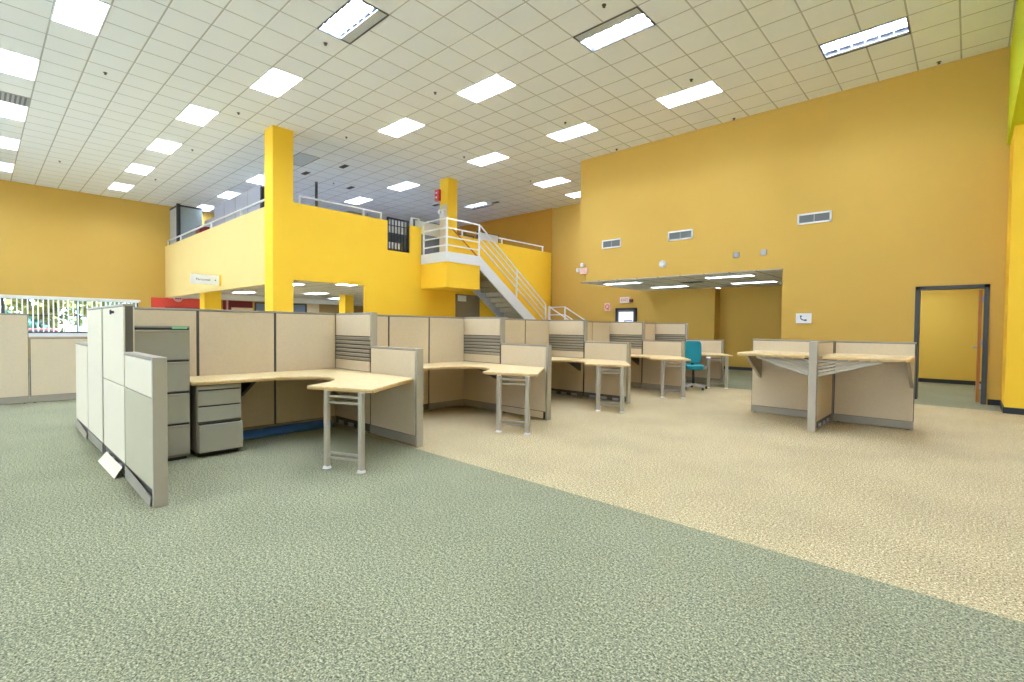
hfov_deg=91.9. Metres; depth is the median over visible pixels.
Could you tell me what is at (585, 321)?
end post
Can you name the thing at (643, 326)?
end post
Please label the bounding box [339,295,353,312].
column
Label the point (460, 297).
notice
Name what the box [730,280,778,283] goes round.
recessed light
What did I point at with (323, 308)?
wall
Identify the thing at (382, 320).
panel
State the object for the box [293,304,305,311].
screen
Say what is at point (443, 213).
emergency light
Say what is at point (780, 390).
panel
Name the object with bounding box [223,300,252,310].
door
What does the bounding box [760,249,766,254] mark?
wall plate
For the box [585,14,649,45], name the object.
fluorescent tube
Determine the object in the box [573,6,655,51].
ceiling light
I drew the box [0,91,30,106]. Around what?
ceiling vent
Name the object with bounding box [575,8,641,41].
fluorescent tube
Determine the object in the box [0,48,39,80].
ceiling light
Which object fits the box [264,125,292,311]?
column
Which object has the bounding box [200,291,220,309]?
column
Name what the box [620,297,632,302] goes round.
exit sign
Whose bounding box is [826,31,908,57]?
fluorescent tube
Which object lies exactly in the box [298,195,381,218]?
railing
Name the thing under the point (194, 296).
trim
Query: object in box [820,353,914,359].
countertop
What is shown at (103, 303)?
leafy tree
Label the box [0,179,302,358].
wall
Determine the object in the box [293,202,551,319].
wall
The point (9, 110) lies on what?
ceiling light
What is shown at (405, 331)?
panel
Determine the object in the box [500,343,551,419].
panel
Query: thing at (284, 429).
strip
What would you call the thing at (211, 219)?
wall
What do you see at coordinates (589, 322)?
panel
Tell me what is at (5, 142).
ceiling light
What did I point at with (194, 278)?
sign
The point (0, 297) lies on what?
vertical blind
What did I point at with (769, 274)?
ceiling
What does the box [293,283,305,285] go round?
recessed light
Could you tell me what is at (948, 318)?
wall
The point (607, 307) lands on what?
sign
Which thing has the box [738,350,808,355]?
countertop
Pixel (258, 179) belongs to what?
ceiling light
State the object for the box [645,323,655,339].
panel
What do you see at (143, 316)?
panel
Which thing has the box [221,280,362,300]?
ceiling
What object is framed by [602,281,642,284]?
recessed light
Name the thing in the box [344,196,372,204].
ceiling light
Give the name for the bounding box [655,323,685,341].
panel
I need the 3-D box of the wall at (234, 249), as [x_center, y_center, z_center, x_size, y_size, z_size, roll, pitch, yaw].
[-10.321,-2.754,16.956,11.500,2.130,0.120,2,2,43]
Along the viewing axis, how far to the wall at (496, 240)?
19.77 m
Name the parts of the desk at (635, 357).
leg, leg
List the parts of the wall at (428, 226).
panel, panel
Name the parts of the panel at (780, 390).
frame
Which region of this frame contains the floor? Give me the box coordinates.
[0,359,1023,681]
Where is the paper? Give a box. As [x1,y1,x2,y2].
[98,452,121,478]
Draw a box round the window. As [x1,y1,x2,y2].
[0,294,139,336]
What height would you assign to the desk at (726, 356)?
0.735 m
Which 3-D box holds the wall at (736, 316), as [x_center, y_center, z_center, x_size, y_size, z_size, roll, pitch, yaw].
[1.081,-2.406,21.573,22.000,6.270,0.690,2,2,43]
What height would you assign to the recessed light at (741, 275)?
0.030 m
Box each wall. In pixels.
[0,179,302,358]
[151,297,221,309]
[165,207,264,297]
[204,217,213,227]
[214,184,262,226]
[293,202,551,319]
[306,304,362,312]
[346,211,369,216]
[389,203,781,367]
[413,219,439,254]
[476,231,498,242]
[579,46,1010,404]
[918,289,983,380]
[1001,124,1023,408]
[1007,0,1023,145]
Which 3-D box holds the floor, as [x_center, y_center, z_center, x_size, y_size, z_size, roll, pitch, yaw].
[-3.343,1.086,9.985,32.000,0.200,27.900,2,2,43]
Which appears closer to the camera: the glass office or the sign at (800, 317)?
the sign at (800, 317)
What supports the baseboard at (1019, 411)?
attached to the wall at (1012, 389)
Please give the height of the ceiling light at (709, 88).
0.122 m
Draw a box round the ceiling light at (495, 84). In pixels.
[456,74,516,102]
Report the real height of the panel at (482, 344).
1.450 m
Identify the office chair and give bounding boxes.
[685,341,710,390]
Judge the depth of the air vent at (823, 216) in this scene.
10.62 m
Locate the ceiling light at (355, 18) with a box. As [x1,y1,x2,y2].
[317,0,388,43]
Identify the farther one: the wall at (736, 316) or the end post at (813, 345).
the wall at (736, 316)
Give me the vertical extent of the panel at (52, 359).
1.050 m
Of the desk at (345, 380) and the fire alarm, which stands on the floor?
the desk at (345, 380)
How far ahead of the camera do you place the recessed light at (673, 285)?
15.54 m
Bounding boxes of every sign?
[168,297,187,301]
[190,273,220,285]
[604,303,610,310]
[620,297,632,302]
[796,313,811,322]
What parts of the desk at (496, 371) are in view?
leg, leg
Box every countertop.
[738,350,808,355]
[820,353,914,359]
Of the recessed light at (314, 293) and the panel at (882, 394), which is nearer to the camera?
the panel at (882, 394)
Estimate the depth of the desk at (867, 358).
6.15 m
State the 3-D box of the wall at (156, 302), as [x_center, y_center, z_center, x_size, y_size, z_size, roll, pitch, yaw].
[-14.029,-0.624,21.446,0.050,2.400,2.630,2,2,43]
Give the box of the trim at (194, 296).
[170,294,362,305]
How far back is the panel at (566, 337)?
9.40 m
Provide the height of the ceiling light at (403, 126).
0.122 m
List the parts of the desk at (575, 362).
leg, leg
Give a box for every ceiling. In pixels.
[0,0,1016,234]
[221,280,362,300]
[580,268,782,290]
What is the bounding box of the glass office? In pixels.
[170,203,202,243]
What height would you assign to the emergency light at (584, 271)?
0.523 m
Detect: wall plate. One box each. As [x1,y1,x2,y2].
[733,252,738,257]
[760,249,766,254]
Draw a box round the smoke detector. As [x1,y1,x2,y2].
[659,260,666,267]
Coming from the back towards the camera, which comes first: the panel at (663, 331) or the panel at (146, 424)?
the panel at (663, 331)
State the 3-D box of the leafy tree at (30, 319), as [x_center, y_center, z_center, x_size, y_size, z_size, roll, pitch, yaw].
[-24.020,-0.382,24.068,2.464,2.211,2.324,2,2,43]
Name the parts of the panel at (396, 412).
frame, post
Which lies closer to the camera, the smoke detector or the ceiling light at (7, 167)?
the smoke detector
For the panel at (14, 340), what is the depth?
7.78 m
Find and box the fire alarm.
[435,189,440,201]
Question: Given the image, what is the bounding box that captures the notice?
[458,295,465,301]
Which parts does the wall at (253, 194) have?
panel, frame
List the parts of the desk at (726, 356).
leg, leg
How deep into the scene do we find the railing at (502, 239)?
18.71 m
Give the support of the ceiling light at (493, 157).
attached to the ceiling at (159, 58)
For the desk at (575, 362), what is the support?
on the floor
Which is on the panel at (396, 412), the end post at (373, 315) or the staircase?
the end post at (373, 315)
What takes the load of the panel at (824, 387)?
on the floor
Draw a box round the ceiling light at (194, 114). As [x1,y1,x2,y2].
[175,103,219,126]
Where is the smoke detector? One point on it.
(662, 263)
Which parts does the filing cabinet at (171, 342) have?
drawer, plate, drawer, drawer, drawer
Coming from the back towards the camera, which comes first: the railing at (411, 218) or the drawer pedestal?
the railing at (411, 218)
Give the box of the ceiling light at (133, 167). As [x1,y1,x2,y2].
[124,163,155,175]
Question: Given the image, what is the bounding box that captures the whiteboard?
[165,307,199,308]
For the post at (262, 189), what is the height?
2.300 m
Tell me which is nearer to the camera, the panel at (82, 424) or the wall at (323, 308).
the panel at (82, 424)
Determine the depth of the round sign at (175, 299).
21.09 m
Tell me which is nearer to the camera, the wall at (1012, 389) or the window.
the wall at (1012, 389)
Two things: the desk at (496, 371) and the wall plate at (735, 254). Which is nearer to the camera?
the desk at (496, 371)
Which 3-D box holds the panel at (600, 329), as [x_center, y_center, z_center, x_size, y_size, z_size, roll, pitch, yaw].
[1.966,0.287,11.088,0.083,1.450,0.709,2,2,43]
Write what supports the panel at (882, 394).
on the floor
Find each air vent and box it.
[602,238,620,248]
[668,229,692,240]
[797,210,831,224]
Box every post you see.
[260,187,264,207]
[370,312,376,345]
[500,317,504,342]
[584,320,587,340]
[642,322,644,339]
[685,323,687,338]
[807,341,818,431]
[828,340,834,420]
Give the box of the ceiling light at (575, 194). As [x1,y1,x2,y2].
[565,191,580,197]
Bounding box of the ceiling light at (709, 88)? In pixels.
[656,80,723,108]
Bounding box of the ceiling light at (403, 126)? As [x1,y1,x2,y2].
[377,117,425,137]
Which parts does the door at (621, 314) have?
pane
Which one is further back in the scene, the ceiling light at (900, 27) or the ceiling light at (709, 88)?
the ceiling light at (709, 88)
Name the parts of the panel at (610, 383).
post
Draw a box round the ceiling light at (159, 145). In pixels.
[146,138,182,154]
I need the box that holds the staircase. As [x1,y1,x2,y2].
[421,217,584,319]
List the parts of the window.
sill, head trim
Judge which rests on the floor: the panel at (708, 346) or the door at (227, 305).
the panel at (708, 346)
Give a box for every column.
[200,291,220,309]
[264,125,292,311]
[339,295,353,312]
[440,177,456,316]
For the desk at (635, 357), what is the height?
0.735 m
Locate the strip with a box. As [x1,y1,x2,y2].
[243,420,333,439]
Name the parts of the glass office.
panel, corner post, head rail, panel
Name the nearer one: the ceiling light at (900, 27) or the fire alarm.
the ceiling light at (900, 27)
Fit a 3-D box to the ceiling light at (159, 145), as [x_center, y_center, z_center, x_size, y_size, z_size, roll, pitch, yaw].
[-9.749,-5.503,13.863,1.220,0.122,0.610,2,2,43]
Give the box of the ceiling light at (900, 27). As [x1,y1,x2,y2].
[818,16,910,59]
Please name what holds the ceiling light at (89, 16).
attached to the ceiling at (159, 58)
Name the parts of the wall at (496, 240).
panel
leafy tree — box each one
[4,299,102,330]
[4,310,49,327]
[60,301,129,328]
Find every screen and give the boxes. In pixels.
[254,302,264,310]
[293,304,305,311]
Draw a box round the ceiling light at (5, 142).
[0,136,20,150]
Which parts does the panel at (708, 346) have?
post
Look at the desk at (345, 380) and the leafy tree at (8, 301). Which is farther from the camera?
the leafy tree at (8, 301)
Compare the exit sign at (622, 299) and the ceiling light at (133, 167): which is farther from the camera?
the exit sign at (622, 299)
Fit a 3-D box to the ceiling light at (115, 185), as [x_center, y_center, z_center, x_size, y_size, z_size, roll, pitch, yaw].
[-14.229,-5.657,18.000,1.220,0.122,0.610,2,2,43]
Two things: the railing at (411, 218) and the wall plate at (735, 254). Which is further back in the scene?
the railing at (411, 218)
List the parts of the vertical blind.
head rail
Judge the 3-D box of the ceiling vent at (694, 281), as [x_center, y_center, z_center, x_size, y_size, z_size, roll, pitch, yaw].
[5.183,-1.687,14.247,0.600,0.020,0.280,2,2,43]
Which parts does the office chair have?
backrest, seat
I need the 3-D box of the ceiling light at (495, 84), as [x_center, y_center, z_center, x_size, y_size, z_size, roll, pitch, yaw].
[-0.546,-5.316,10.344,1.220,0.122,0.610,2,2,43]
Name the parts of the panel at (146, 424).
frame, post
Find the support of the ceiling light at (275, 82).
attached to the ceiling at (159, 58)
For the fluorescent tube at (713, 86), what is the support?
in the ceiling light at (709, 88)
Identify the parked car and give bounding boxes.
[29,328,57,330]
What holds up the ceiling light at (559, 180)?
attached to the ceiling at (159, 58)
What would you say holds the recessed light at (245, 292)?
in the ceiling at (334, 291)
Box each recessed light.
[231,291,255,293]
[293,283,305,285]
[302,292,328,294]
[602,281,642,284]
[650,285,689,287]
[703,274,755,278]
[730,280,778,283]
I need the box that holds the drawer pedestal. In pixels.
[190,383,242,456]
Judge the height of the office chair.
1.039 m
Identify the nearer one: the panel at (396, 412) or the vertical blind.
the panel at (396, 412)
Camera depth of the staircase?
15.85 m
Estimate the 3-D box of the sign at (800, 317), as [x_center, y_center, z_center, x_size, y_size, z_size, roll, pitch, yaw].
[6.352,-0.495,10.780,0.300,0.220,0.031,2,2,43]
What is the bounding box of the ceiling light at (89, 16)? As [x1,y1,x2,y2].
[50,0,110,35]
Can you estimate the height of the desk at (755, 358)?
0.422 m
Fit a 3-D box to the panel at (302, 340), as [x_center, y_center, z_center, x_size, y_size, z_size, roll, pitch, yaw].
[-2.573,0.368,6.177,0.083,1.450,0.766,2,2,43]
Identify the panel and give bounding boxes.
[0,313,29,404]
[29,337,87,402]
[75,342,88,438]
[87,306,103,452]
[102,304,134,475]
[124,352,167,507]
[134,307,196,375]
[197,309,274,430]
[274,311,335,425]
[335,312,370,432]
[370,346,422,446]
[377,314,388,346]
[388,315,428,410]
[427,316,464,410]
[439,204,447,251]
[463,317,500,410]
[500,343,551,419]
[505,318,525,343]
[525,319,549,344]
[549,320,584,397]
[584,341,630,403]
[588,321,592,340]
[592,321,609,341]
[609,322,642,387]
[642,340,684,391]
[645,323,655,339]
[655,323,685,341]
[686,339,723,383]
[751,339,826,417]
[816,340,833,429]
[833,341,916,429]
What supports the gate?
attached to the wall at (330, 246)
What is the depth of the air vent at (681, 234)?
12.64 m
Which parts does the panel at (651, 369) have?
post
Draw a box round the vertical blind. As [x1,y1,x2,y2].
[0,297,138,331]
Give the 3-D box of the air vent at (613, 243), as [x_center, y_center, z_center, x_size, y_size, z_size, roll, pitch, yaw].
[2.817,-2.757,14.019,0.620,0.240,0.019,2,2,43]
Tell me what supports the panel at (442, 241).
attached to the column at (448, 186)
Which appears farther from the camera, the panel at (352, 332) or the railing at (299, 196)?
the railing at (299, 196)
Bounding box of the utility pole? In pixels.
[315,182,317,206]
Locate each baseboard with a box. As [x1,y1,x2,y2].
[724,366,751,370]
[918,378,980,384]
[987,399,1023,414]
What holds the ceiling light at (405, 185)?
attached to the ceiling at (159, 58)
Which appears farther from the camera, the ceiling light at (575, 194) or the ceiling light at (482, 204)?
the ceiling light at (482, 204)
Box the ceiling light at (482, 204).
[464,202,493,209]
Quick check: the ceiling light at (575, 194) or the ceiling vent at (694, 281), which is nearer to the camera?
the ceiling vent at (694, 281)
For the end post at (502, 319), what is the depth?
7.50 m
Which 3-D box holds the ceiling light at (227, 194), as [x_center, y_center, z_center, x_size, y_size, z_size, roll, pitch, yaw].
[-10.815,-5.648,18.999,1.220,0.122,0.610,2,2,43]
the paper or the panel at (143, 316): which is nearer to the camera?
the paper
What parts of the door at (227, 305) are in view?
panel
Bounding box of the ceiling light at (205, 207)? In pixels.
[197,204,214,210]
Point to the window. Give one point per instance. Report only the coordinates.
(76, 333)
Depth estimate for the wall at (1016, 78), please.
7.25 m
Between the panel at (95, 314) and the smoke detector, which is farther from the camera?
the smoke detector
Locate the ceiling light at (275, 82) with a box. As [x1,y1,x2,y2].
[249,67,303,97]
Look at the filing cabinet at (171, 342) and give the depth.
4.63 m
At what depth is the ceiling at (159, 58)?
10.01 m
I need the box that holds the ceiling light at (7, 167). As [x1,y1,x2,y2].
[0,162,14,172]
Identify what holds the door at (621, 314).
in the wall at (736, 316)
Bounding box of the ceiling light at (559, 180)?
[533,177,570,187]
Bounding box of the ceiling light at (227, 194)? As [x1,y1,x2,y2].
[216,191,240,198]
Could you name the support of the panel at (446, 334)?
on the floor
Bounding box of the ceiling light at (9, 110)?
[0,100,28,121]
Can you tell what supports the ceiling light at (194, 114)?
attached to the ceiling at (159, 58)
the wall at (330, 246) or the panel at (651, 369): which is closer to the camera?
the panel at (651, 369)
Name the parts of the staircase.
railing post, railing post, railing post, railing post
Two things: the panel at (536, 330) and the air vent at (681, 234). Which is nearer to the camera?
the panel at (536, 330)
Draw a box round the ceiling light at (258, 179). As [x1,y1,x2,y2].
[246,174,264,184]
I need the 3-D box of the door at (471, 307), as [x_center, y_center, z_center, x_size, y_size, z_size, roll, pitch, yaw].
[-1.530,-0.394,17.204,0.090,2.420,1.100,2,2,43]
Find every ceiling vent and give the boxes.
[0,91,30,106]
[680,281,702,283]
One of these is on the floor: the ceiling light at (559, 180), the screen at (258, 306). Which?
the screen at (258, 306)
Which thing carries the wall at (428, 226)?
on the floor
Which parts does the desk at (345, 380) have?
leg, leg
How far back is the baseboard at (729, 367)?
16.00 m
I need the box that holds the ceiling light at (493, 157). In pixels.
[466,152,509,165]
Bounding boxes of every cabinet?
[134,326,189,460]
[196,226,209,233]
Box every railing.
[167,199,264,245]
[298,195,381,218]
[410,217,419,226]
[461,231,543,250]
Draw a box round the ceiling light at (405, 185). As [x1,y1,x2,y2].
[386,181,419,190]
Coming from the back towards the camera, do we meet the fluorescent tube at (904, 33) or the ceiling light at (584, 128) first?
the ceiling light at (584, 128)
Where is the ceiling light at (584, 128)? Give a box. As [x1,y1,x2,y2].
[546,122,598,141]
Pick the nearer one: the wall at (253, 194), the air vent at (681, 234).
the air vent at (681, 234)
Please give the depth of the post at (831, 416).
7.05 m
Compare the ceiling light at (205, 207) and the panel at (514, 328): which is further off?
the ceiling light at (205, 207)
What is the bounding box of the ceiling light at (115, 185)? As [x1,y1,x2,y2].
[107,182,134,191]
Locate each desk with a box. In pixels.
[190,368,412,473]
[423,361,543,434]
[551,357,630,412]
[631,354,690,398]
[701,352,732,388]
[737,350,808,377]
[818,353,914,387]
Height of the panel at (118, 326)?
1.450 m
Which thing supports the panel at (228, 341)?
on the floor
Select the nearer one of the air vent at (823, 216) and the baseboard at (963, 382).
the air vent at (823, 216)
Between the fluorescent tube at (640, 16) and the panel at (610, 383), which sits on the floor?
the panel at (610, 383)
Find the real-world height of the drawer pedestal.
0.695 m
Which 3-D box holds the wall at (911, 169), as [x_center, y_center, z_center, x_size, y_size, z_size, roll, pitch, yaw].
[6.825,-2.126,13.097,9.350,6.270,4.050,2,2,43]
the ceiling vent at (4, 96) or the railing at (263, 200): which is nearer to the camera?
the ceiling vent at (4, 96)
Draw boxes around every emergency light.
[438,209,445,216]
[576,263,587,280]
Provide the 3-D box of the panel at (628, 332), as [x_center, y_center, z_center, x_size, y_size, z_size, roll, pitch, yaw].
[2.531,0.292,11.105,0.878,1.450,0.085,2,2,43]
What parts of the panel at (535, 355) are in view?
post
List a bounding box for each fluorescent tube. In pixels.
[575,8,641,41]
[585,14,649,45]
[665,85,717,103]
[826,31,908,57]
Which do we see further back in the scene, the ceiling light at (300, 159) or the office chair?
the ceiling light at (300, 159)
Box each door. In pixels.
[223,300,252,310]
[455,294,479,316]
[615,308,636,321]
[914,284,989,404]
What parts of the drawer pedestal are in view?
rail, drawer, drawer, finger pull, finger pull, finger pull, drawer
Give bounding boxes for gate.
[387,217,408,252]

